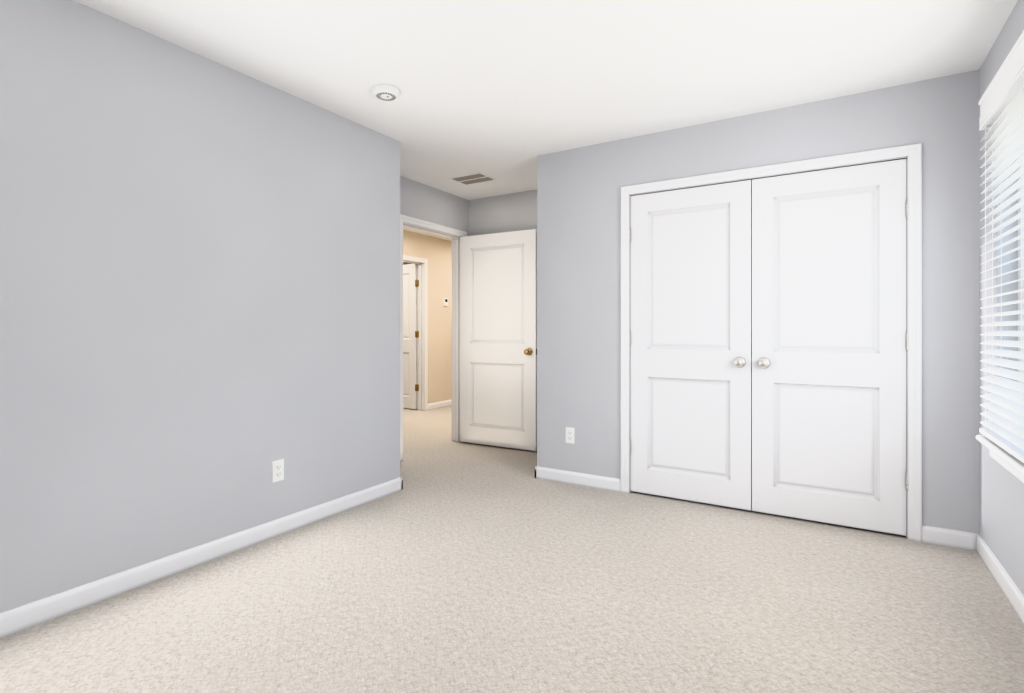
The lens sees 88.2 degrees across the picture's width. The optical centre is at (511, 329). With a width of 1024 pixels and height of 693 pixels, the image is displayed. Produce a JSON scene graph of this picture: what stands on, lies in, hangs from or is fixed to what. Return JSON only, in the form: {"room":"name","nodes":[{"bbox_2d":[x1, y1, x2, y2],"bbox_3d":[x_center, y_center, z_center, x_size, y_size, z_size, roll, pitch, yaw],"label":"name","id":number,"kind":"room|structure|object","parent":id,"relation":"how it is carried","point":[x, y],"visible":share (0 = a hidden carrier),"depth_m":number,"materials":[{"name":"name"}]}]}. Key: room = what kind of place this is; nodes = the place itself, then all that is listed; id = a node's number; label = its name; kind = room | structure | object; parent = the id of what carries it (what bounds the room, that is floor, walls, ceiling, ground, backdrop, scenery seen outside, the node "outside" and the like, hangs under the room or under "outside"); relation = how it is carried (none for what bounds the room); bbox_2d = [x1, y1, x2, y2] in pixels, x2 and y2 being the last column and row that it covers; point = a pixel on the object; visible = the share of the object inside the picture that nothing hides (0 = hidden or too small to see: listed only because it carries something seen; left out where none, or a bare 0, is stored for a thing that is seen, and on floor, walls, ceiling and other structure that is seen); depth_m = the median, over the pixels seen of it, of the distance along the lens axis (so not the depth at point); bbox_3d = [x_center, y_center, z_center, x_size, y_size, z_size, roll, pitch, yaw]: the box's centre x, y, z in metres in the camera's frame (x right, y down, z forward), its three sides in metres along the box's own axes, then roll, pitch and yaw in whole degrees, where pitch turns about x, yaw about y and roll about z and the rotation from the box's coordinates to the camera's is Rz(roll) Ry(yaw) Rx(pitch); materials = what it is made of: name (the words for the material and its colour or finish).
{"room":"empty bedroom","nodes":[
{"label":"empty bedroom","id":0,"kind":"room"},
{"bbox_2d":[0,0,399,611],"bbox_3d":[-1.781,-0.100,2.190,0.120,2.440,3.630,0,0,31],"label":"wall","id":1,"kind":"structure","parent":0,"point":[199,294],"depth_m":2.43,"materials":[{"name":"grey paint"}]},
{"bbox_2d":[0,477,402,637],"bbox_3d":[-1.689,1.076,2.213,0.013,0.088,3.523,0,0,31],"label":"baseboard","id":2,"kind":"structure","parent":1,"relation":"attached to","point":[25,616],"depth_m":2.41,"materials":[{"name":"white wood"}]},
{"bbox_2d":[272,459,283,482],"bbox_3d":[-1.279,0.770,2.892,0.008,0.115,0.070,0,0,31],"label":"outlet","id":3,"kind":"object","parent":1,"relation":"attached to","point":[277,470],"visible":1,"depth_m":2.89,"materials":[{"name":"white plastic"}]},
{"bbox_2d":[403,230,451,403],"bbox_3d":[-1.958,-0.100,6.226,0.120,2.440,6.000,0,0,31],"label":"wall","id":4,"kind":"structure","parent":0,"point":[436,252],"depth_m":7.57,"materials":[{"name":"beige paint"}]},
{"bbox_2d":[403,264,416,408],"bbox_3d":[-1.638,0.090,7.615,0.787,2.030,0.166,0,0,39],"label":"room door","id":5,"kind":"structure","parent":4,"relation":"in","point":[409,336],"depth_m":7.43,"materials":[{"name":"white paint"}]},
{"bbox_2d":[403,255,427,410],"bbox_3d":[-1.471,0.067,7.018,0.148,2.107,0.904,0,0,31],"label":"door frame","id":6,"kind":"structure","parent":4,"relation":"attached to","point":[420,338],"depth_m":7.35,"materials":[{"name":"white wood"}]},
{"bbox_2d":[428,399,451,409],"bbox_3d":[-0.772,1.076,8.046,0.013,0.088,1.578,0,0,31],"label":"baseboard","id":7,"kind":"structure","parent":4,"relation":"attached to","point":[446,403],"depth_m":7.60,"materials":[{"name":"white wood"}]},
{"bbox_2d":[443,298,447,305],"bbox_3d":[-0.967,-0.410,7.713,0.027,0.120,0.096,0,0,31],"label":"thermostat","id":8,"kind":"object","parent":4,"relation":"attached to","point":[445,301],"visible":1,"depth_m":7.69,"materials":[{"name":"white plastic"}]},
{"bbox_2d":[400,176,468,235],"bbox_3d":[-0.523,-0.100,5.353,0.120,2.440,6.000,0,0,31],"label":"wall","id":9,"kind":"structure","parent":0,"point":[421,201],"depth_m":4.90,"materials":[{"name":"grey paint"}]},
{"bbox_2d":[400,214,466,460],"bbox_3d":[-0.765,0.067,4.941,0.142,2.107,0.969,0,0,31],"label":"door frame","id":10,"kind":"structure","parent":9,"relation":"attached to","point":[455,338],"depth_m":5.29,"materials":[{"name":"white wood"}]},
{"bbox_2d":[460,229,536,450],"bbox_3d":[-0.145,0.092,5.045,0.852,2.026,0.166,0,0,30],"label":"entry door","id":11,"kind":"structure","parent":9,"relation":"in","point":[498,339],"depth_m":5.02,"materials":[{"name":"white paint"}]},
{"bbox_2d":[469,189,536,235],"bbox_3d":[1.214,-0.100,4.436,3.800,2.440,0.120,0,0,31],"label":"wall","id":12,"kind":"structure","parent":0,"point":[517,211],"depth_m":5.16,"materials":[{"name":"grey paint"}]},
{"bbox_2d":[0,406,1023,692],"bbox_3d":[-0.873,1.180,4.336,7.800,0.120,8.500,0,0,31],"label":"floor","id":13,"kind":"structure","parent":0,"point":[462,568],"depth_m":2.12,"materials":[{"name":"beige carpet"}]},
{"bbox_2d":[537,153,550,467],"bbox_3d":[0.460,-0.100,4.333,0.120,2.440,0.840,0,0,31],"label":"wall","id":14,"kind":"structure","parent":0,"point":[544,310],"depth_m":3.97,"materials":[{"name":"grey paint"}]},
{"bbox_2d":[74,0,1017,240],"bbox_3d":[-0.873,-1.380,4.336,7.800,0.120,8.500,0,0,31],"label":"ceiling","id":15,"kind":"structure","parent":0,"point":[505,93],"depth_m":2.57,"materials":[{"name":"white paint"}]},
{"bbox_2d":[373,84,399,100],"bbox_3d":[-0.691,-1.298,2.903,0.144,0.044,0.144,0,0,31],"label":"smoke detector","id":16,"kind":"object","parent":15,"relation":"attached to","point":[386,92],"visible":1,"depth_m":2.87,"materials":[{"name":"white plastic"}]},
{"bbox_2d":[449,172,496,184],"bbox_3d":[-0.343,-1.316,4.611,0.335,0.007,0.250,0,0,31],"label":"ceiling vent","id":17,"kind":"object","parent":15,"relation":"in","point":[473,178],"visible":1,"depth_m":4.59,"materials":[{"name":"white plastic"}]},
{"bbox_2d":[551,70,978,532],"bbox_3d":[1.362,-0.100,3.362,2.430,2.440,0.120,0,0,31],"label":"wall","id":18,"kind":"structure","parent":0,"point":[938,118],"depth_m":3.07,"materials":[{"name":"grey paint"}]},
{"bbox_2d":[566,427,574,443],"bbox_3d":[0.423,0.770,3.859,0.070,0.115,0.008,0,0,31],"label":"outlet","id":19,"kind":"object","parent":18,"relation":"attached to","point":[570,434],"visible":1,"depth_m":3.85,"materials":[{"name":"white plastic"}]},
{"bbox_2d":[536,466,620,491],"bbox_3d":[0.483,1.076,3.819,0.633,0.088,0.013,0,0,31],"label":"baseboard","id":20,"kind":"structure","parent":18,"relation":"attached to","point":[576,478],"depth_m":3.81,"materials":[{"name":"white wood"}]},
{"bbox_2d":[629,180,751,509],"bbox_3d":[1.126,0.093,3.421,0.772,2.024,0.100,0,0,31],"label":"closet door","id":21,"kind":"structure","parent":18,"relation":"in","point":[690,338],"depth_m":3.42,"materials":[{"name":"white paint"}]},
{"bbox_2d":[621,143,921,541],"bbox_3d":[1.494,0.087,3.281,1.570,2.065,0.120,0,0,31],"label":"door frame","id":22,"kind":"structure","parent":18,"relation":"attached to","point":[863,163],"depth_m":2.92,"materials":[{"name":"white wood"}]},
{"bbox_2d":[752,159,907,535],"bbox_3d":[1.788,0.093,3.018,0.772,2.024,0.100,0,0,31],"label":"closet door","id":23,"kind":"structure","parent":18,"relation":"in","point":[829,341],"depth_m":3.02,"materials":[{"name":"white paint"}]},
{"bbox_2d":[979,0,1023,594],"bbox_3d":[1.536,-0.100,1.178,0.140,2.440,5.350,0,0,31],"label":"wall","id":24,"kind":"structure","parent":0,"point":[1001,510],"depth_m":2.38,"materials":[{"name":"grey paint"}]},
{"bbox_2d":[968,532,1023,623],"bbox_3d":[1.252,1.076,0.859,0.013,0.088,4.270,0,0,31],"label":"baseboard","id":25,"kind":"structure","parent":24,"relation":"attached to","point":[976,542],"depth_m":2.32,"materials":[{"name":"white wood"}]},
{"bbox_2d":[975,153,1023,482],"bbox_3d":[1.765,-0.171,1.618,0.197,1.518,1.900,0,0,31],"label":"window","id":26,"kind":"structure","parent":24,"relation":"in","point":[1010,463],"depth_m":2.31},
{"bbox_2d":[978,31,1023,462],"bbox_3d":[1.705,-0.294,1.655,0.068,1.532,1.856,0,0,31],"label":"window blinds","id":27,"kind":"object","parent":26,"relation":"attached to","point":[1001,104],"visible":0.98,"depth_m":2.14,"materials":[{"name":"white plastic"}]}
]}

